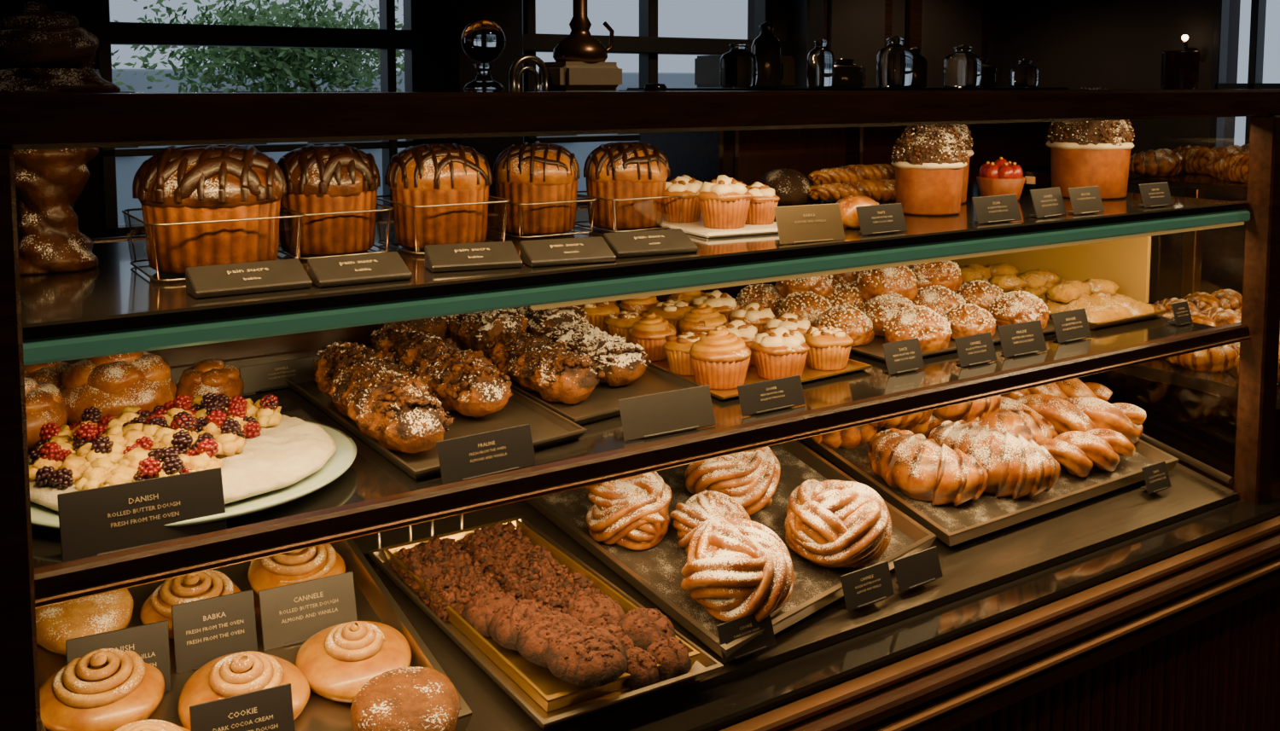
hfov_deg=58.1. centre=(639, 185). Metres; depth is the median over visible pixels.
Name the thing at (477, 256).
name plaque
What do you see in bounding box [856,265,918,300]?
bun
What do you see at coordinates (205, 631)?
price card
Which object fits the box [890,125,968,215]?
muffin
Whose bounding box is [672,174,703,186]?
cupcake
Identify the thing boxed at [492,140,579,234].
loaf
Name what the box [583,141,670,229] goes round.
loaf
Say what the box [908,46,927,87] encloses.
glass jar
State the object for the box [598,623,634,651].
cookie
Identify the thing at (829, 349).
cupcake
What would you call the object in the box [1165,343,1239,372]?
croissant
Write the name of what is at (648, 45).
window
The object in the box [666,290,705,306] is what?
cupcake
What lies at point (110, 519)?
price card
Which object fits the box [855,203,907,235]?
price card
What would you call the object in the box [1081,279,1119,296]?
scone
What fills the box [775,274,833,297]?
bun
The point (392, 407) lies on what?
pastry
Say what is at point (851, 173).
breadstick
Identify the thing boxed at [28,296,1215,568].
shelf
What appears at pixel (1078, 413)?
loaf
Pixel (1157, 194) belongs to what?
price card
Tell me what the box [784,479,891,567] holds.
pastry
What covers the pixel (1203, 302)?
croissant
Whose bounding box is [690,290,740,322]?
cupcake
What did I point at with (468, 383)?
pastry
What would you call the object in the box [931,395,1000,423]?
croissant
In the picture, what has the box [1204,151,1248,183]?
croissant
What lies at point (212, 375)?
bun
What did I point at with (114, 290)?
shelf
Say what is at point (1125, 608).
display case
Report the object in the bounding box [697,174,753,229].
cupcake
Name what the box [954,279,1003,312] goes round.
bun
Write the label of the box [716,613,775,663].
price card
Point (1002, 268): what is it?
scone
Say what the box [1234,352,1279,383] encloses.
croissant
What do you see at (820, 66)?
glass jar
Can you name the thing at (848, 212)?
bun
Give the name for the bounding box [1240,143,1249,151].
croissant
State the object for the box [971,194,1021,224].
price card
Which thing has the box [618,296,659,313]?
cupcake
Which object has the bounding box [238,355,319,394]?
price card
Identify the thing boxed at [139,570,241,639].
roll
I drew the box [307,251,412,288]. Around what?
name plaque
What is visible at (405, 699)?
roll
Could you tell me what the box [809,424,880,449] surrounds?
croissant
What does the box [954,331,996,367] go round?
price card
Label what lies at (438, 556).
brownie slab
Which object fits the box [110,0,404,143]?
tree
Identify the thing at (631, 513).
pastry
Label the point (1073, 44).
wall
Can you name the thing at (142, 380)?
bun
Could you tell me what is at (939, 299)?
bun
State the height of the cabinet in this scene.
1.400 m
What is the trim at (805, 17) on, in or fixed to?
attached to the wall at (88, 207)
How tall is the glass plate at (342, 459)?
0.019 m
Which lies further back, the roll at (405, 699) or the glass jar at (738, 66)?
the glass jar at (738, 66)
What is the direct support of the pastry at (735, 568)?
in the baking tray at (655, 572)
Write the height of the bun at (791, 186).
0.065 m
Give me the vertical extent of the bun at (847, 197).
0.039 m
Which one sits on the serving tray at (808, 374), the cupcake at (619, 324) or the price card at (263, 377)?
the cupcake at (619, 324)
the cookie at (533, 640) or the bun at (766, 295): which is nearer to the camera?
the cookie at (533, 640)
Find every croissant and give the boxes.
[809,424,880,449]
[867,428,988,506]
[869,409,933,429]
[884,414,945,436]
[925,419,1060,500]
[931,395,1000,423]
[967,408,1055,442]
[1128,148,1182,176]
[1149,303,1174,318]
[1152,297,1198,312]
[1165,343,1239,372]
[1170,145,1219,174]
[1171,312,1216,326]
[1182,291,1222,313]
[1199,308,1241,326]
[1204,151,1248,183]
[1210,145,1249,155]
[1211,289,1242,310]
[1232,342,1239,349]
[1233,305,1241,313]
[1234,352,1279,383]
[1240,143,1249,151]
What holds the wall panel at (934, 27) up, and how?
attached to the wall at (88, 207)
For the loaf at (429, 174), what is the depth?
1.56 m
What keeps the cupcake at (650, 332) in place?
on the serving tray at (808, 374)
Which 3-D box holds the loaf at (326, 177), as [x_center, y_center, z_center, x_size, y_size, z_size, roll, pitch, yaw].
[-0.425,0.015,1.562,0.143,0.144,0.144,-4,6,-35]
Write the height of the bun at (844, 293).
0.073 m
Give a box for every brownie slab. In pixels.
[389,535,473,593]
[418,560,501,622]
[459,521,533,573]
[484,545,569,600]
[521,571,603,613]
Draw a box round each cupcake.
[576,301,619,334]
[604,309,648,343]
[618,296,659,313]
[628,313,676,360]
[647,299,693,336]
[663,176,700,222]
[663,331,706,376]
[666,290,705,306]
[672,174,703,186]
[677,302,727,333]
[688,325,750,389]
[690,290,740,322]
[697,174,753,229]
[714,320,758,366]
[727,302,775,333]
[744,181,779,225]
[749,326,809,379]
[763,312,812,334]
[802,324,853,370]
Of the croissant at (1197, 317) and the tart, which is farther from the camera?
the croissant at (1197, 317)
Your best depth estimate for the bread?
2.36 m
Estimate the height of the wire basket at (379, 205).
0.060 m
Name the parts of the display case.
post, panel, wire handle, arched metal handle, rail, shelf trim, small knob, panel, moulding, panel, post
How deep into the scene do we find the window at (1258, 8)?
6.23 m
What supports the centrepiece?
on the display case
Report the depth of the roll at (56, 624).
1.46 m
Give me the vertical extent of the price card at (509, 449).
0.050 m
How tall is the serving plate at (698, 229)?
0.008 m
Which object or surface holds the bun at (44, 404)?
on the display case
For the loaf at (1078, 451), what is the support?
in the baking tray at (951, 524)
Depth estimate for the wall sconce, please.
6.32 m
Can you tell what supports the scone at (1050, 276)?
on the bread
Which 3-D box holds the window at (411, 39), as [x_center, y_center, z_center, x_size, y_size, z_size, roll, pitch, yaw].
[-1.578,-0.586,4.920,1.560,1.550,0.150,-3,6,-33]
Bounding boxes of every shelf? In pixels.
[19,182,1228,321]
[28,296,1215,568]
[1020,164,1247,193]
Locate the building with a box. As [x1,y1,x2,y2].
[111,69,697,223]
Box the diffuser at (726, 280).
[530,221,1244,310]
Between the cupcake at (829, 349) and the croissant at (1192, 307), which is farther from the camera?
the croissant at (1192, 307)
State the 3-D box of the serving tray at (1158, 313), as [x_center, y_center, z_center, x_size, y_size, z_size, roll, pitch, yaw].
[0.817,0.247,2.566,0.230,0.014,0.620,-3,6,-33]
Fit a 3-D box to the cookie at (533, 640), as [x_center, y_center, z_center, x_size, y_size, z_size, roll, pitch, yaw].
[-0.115,0.594,1.528,0.100,0.045,0.102,5,7,45]
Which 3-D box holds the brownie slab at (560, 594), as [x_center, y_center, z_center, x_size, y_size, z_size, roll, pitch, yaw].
[-0.111,0.585,1.645,0.111,0.043,0.083,-5,19,-39]
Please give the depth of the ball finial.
1.33 m
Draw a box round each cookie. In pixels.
[461,588,516,637]
[488,598,551,651]
[516,610,583,668]
[544,624,627,686]
[565,593,625,627]
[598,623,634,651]
[617,606,675,650]
[622,646,659,690]
[645,635,691,679]
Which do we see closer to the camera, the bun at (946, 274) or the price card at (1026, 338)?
the price card at (1026, 338)
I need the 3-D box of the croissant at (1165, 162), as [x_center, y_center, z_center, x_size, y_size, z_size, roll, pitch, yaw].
[1.228,-0.056,2.727,0.137,0.065,0.079,-1,5,-14]
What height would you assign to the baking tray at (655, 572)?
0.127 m
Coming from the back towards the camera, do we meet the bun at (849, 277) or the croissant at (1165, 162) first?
the croissant at (1165, 162)
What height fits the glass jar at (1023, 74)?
0.118 m
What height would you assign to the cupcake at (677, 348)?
0.065 m
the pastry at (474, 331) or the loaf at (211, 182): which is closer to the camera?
the loaf at (211, 182)
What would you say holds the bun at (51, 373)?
on the display case
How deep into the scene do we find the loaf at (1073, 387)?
2.43 m
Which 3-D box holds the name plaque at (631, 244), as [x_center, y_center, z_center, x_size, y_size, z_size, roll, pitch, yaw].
[0.015,0.077,1.552,0.118,0.027,0.050,-2,6,-25]
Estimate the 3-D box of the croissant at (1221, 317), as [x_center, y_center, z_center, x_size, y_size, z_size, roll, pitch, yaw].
[1.513,0.355,2.974,0.090,0.075,0.157,-2,5,-17]
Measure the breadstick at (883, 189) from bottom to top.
0.046 m
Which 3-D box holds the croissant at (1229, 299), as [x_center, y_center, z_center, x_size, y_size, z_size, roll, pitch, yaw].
[1.663,0.331,3.252,0.090,0.075,0.157,2,5,17]
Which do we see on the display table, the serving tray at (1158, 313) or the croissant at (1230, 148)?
the croissant at (1230, 148)
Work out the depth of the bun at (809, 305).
2.22 m
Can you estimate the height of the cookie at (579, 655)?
0.045 m
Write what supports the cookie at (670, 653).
on the tray at (551, 693)
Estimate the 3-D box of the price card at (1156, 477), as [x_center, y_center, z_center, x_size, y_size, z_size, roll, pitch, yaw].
[0.995,0.562,2.227,0.075,0.048,0.030,-3,6,-33]
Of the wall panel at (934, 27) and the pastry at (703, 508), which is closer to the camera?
the pastry at (703, 508)
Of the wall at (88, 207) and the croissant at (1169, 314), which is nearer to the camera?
the croissant at (1169, 314)
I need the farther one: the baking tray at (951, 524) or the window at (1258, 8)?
the window at (1258, 8)
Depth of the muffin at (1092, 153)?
2.28 m
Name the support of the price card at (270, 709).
on the tray at (375, 602)
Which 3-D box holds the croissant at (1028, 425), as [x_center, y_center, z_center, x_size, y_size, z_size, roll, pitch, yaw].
[0.719,0.490,2.274,0.217,0.105,0.114,0,5,-2]
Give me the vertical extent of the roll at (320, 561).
0.073 m
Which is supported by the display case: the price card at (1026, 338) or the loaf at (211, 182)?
the price card at (1026, 338)
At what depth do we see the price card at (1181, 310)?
2.31 m
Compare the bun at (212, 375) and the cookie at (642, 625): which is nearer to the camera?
the cookie at (642, 625)
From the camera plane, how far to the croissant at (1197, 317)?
2.87 m
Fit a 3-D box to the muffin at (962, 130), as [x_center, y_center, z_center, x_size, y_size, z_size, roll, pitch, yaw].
[0.572,-0.055,2.227,0.140,0.172,0.140,0,5,-5]
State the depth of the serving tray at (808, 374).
1.89 m
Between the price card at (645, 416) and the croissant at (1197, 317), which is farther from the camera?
the croissant at (1197, 317)
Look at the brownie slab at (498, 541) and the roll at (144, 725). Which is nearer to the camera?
the roll at (144, 725)
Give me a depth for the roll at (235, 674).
1.37 m
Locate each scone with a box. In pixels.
[959,267,984,284]
[964,263,991,279]
[984,262,1018,275]
[988,273,1023,291]
[1016,272,1047,288]
[1024,268,1059,284]
[1046,284,1082,303]
[1058,279,1091,295]
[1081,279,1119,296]
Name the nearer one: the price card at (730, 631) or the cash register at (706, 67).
the price card at (730, 631)
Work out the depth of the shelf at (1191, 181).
2.63 m
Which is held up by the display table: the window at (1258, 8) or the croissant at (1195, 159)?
the croissant at (1195, 159)
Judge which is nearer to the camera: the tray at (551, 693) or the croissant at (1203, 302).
the tray at (551, 693)
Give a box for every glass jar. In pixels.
[719,41,757,87]
[751,21,781,87]
[806,38,834,87]
[832,58,865,87]
[876,35,913,87]
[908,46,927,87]
[942,44,982,87]
[979,57,997,87]
[1009,58,1038,87]
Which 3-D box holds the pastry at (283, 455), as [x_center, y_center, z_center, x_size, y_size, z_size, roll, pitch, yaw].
[-0.558,0.327,1.403,0.361,0.024,0.363,-2,5,-24]
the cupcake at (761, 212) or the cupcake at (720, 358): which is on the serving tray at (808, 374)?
the cupcake at (720, 358)
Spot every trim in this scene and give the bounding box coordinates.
[442,0,823,212]
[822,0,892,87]
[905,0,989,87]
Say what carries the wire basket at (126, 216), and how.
on the display case
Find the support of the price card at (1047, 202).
on the display case
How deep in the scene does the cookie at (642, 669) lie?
1.50 m
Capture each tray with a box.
[37,538,472,730]
[285,378,587,480]
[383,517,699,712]
[444,334,701,424]
[525,440,936,657]
[645,359,872,400]
[800,427,1178,546]
[849,319,1055,362]
[1048,308,1166,329]
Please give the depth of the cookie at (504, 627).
1.55 m
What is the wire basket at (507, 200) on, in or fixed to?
on the display case
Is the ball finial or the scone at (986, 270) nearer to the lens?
the ball finial
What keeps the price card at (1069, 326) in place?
on the display case
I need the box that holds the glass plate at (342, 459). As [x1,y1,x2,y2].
[28,418,356,529]
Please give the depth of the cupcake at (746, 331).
1.94 m
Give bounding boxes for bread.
[958,265,1154,322]
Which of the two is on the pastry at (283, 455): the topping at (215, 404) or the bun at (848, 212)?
the topping at (215, 404)
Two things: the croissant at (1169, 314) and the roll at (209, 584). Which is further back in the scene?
the croissant at (1169, 314)
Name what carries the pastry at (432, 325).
on the display case
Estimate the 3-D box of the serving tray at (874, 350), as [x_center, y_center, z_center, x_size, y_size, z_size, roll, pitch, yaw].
[0.502,0.269,2.337,0.530,0.010,0.540,-3,6,-33]
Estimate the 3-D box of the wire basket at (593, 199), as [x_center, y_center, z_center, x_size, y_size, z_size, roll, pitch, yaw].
[-0.159,0.043,1.773,0.143,0.052,0.153,-3,6,-33]
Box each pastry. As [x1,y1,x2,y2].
[28,414,336,511]
[312,340,453,453]
[367,322,513,418]
[373,315,449,340]
[445,308,528,359]
[483,329,605,404]
[511,305,589,337]
[543,320,651,386]
[585,471,671,550]
[669,490,750,553]
[680,517,794,622]
[684,446,780,516]
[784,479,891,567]
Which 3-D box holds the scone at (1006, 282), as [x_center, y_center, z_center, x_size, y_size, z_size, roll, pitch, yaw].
[0.792,0.209,2.499,0.082,0.036,0.071,-2,6,-25]
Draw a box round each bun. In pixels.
[23,361,71,389]
[24,377,68,449]
[59,351,176,424]
[175,358,244,402]
[735,283,784,316]
[758,168,810,204]
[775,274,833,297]
[776,290,831,327]
[814,304,874,346]
[825,282,868,310]
[832,271,859,285]
[835,195,878,204]
[838,197,875,227]
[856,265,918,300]
[861,292,916,337]
[883,305,951,353]
[906,260,962,291]
[911,285,965,316]
[941,302,996,339]
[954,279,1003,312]
[989,290,1050,329]
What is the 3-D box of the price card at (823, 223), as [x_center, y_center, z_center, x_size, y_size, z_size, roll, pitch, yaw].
[0.244,0.054,1.663,0.113,0.052,0.030,-2,6,-26]
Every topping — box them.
[29,392,278,489]
[29,395,283,490]
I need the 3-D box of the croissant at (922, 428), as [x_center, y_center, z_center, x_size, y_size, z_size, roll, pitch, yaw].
[0.572,0.459,2.330,0.217,0.104,0.114,0,5,-5]
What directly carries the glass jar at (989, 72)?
on the cabinet
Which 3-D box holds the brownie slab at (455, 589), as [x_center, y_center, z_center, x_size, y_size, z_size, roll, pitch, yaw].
[-0.252,0.570,1.640,0.110,0.040,0.083,-5,19,-39]
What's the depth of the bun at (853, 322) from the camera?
2.10 m
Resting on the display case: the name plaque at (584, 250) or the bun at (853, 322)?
the name plaque at (584, 250)
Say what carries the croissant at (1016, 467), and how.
in the baking tray at (951, 524)
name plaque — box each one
[185,258,312,299]
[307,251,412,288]
[424,240,522,273]
[519,236,616,267]
[603,228,698,258]
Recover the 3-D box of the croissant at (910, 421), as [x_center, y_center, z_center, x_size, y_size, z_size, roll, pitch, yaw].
[0.488,0.418,2.236,0.218,0.102,0.114,-1,5,-16]
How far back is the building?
13.35 m
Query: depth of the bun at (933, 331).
2.04 m
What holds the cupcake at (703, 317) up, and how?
on the serving tray at (808, 374)
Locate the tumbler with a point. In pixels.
(1179, 68)
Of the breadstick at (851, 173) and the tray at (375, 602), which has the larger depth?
the breadstick at (851, 173)
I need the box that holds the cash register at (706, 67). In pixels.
[694,54,794,87]
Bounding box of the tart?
[976,157,1025,200]
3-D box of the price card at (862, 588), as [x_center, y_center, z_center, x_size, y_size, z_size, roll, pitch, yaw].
[0.345,0.609,1.759,0.101,0.050,0.030,-3,6,-34]
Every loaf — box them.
[132,144,286,274]
[277,144,380,255]
[384,143,492,249]
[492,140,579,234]
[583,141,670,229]
[999,394,1146,444]
[1004,378,1112,401]
[1035,428,1135,477]
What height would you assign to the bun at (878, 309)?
0.072 m
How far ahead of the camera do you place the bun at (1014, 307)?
2.23 m
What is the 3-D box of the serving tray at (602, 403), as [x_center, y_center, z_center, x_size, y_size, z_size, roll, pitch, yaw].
[-0.128,0.302,1.936,0.305,0.014,0.600,-3,6,-33]
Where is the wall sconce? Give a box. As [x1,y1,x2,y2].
[1181,34,1196,50]
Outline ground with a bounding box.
[117,194,587,225]
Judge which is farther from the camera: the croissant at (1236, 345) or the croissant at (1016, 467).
the croissant at (1236, 345)
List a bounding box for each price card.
[57,467,226,562]
[65,620,171,692]
[171,589,257,674]
[189,683,294,730]
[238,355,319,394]
[258,571,357,651]
[436,424,535,484]
[618,384,715,441]
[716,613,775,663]
[737,374,805,416]
[773,203,845,244]
[840,560,894,611]
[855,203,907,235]
[882,337,925,375]
[893,546,942,592]
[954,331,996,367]
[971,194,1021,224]
[997,320,1047,358]
[1029,186,1066,218]
[1051,308,1091,343]
[1067,186,1104,215]
[1137,182,1173,208]
[1140,460,1171,494]
[1167,301,1192,325]
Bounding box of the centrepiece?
[0,1,120,274]
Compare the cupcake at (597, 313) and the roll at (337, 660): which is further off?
the cupcake at (597, 313)
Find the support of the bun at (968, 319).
on the serving tray at (874, 350)
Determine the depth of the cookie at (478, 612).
1.58 m
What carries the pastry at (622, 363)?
on the serving tray at (602, 403)
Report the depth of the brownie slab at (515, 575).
1.68 m
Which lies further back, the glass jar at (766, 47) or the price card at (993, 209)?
the glass jar at (766, 47)
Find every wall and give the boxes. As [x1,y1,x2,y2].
[0,0,1003,238]
[1001,0,1246,303]
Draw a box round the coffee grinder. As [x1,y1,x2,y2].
[538,0,622,91]
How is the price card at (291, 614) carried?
on the tray at (375, 602)
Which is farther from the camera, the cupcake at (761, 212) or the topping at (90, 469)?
the cupcake at (761, 212)
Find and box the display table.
[1020,164,1279,449]
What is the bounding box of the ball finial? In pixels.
[461,18,505,92]
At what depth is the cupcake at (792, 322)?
2.01 m
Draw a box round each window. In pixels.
[78,0,446,238]
[523,0,791,206]
[1208,0,1279,149]
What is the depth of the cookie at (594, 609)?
1.59 m
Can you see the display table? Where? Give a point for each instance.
(1204, 400)
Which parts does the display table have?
leg, leg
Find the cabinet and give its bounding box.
[626,87,1069,186]
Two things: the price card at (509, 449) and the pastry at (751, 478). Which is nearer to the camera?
the price card at (509, 449)
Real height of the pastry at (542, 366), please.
0.076 m
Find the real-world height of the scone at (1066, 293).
0.037 m
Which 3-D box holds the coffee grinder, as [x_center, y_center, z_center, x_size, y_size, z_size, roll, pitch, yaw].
[-0.072,-0.183,1.423,0.093,0.132,0.070,-3,6,-33]
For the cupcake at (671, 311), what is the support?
on the serving tray at (808, 374)
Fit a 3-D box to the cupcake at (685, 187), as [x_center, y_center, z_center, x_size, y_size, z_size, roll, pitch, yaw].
[0.066,0.020,1.847,0.078,0.072,0.078,-4,6,-37]
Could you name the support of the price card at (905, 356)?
on the display case
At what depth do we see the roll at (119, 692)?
1.33 m
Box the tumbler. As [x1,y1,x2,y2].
[1160,50,1200,89]
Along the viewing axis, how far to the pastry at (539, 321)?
2.04 m
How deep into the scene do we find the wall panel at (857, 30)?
6.68 m
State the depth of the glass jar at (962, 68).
4.58 m
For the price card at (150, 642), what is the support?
on the tray at (375, 602)
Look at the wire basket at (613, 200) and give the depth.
1.78 m
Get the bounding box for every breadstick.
[808,163,895,185]
[808,179,896,201]
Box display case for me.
[0,54,1279,730]
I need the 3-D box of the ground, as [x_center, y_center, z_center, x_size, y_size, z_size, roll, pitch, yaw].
[-4.675,0.041,18.119,28.000,0.200,24.700,-3,6,-33]
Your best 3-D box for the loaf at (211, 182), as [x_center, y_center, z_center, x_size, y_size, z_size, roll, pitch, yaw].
[-0.524,0.024,1.420,0.179,0.151,0.176,3,6,31]
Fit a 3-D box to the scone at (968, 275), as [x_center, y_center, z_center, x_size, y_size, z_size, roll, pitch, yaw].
[0.734,0.201,2.592,0.080,0.036,0.070,-2,5,-17]
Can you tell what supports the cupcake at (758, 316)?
on the serving tray at (808, 374)
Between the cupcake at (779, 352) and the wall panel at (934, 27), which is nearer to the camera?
the cupcake at (779, 352)
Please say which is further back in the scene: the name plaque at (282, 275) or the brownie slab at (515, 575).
the brownie slab at (515, 575)
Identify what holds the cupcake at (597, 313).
on the serving tray at (808, 374)
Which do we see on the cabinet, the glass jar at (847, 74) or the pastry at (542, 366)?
the glass jar at (847, 74)
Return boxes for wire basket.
[122,206,305,281]
[278,203,393,259]
[375,194,509,254]
[487,194,597,238]
[575,191,683,232]
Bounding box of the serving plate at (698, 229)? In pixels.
[657,212,778,238]
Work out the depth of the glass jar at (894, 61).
4.37 m
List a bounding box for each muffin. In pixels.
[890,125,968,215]
[902,123,973,203]
[1045,87,1134,199]
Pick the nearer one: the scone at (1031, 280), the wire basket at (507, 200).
the wire basket at (507, 200)
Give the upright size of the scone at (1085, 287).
0.036 m
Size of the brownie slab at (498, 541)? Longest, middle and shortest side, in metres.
0.109 x 0.083 x 0.044 m
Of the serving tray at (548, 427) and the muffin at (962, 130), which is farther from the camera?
the muffin at (962, 130)
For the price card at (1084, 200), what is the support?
on the display case
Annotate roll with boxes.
[35,588,133,656]
[39,648,164,730]
[114,720,190,730]
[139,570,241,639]
[177,651,310,730]
[247,543,345,595]
[295,621,411,703]
[350,666,459,730]
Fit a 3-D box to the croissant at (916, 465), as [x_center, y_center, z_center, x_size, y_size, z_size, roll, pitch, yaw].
[0.512,0.511,2.089,0.217,0.116,0.126,3,6,32]
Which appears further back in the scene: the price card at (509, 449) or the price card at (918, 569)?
the price card at (918, 569)
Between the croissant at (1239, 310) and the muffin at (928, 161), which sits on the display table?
the croissant at (1239, 310)
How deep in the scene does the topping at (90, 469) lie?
1.34 m

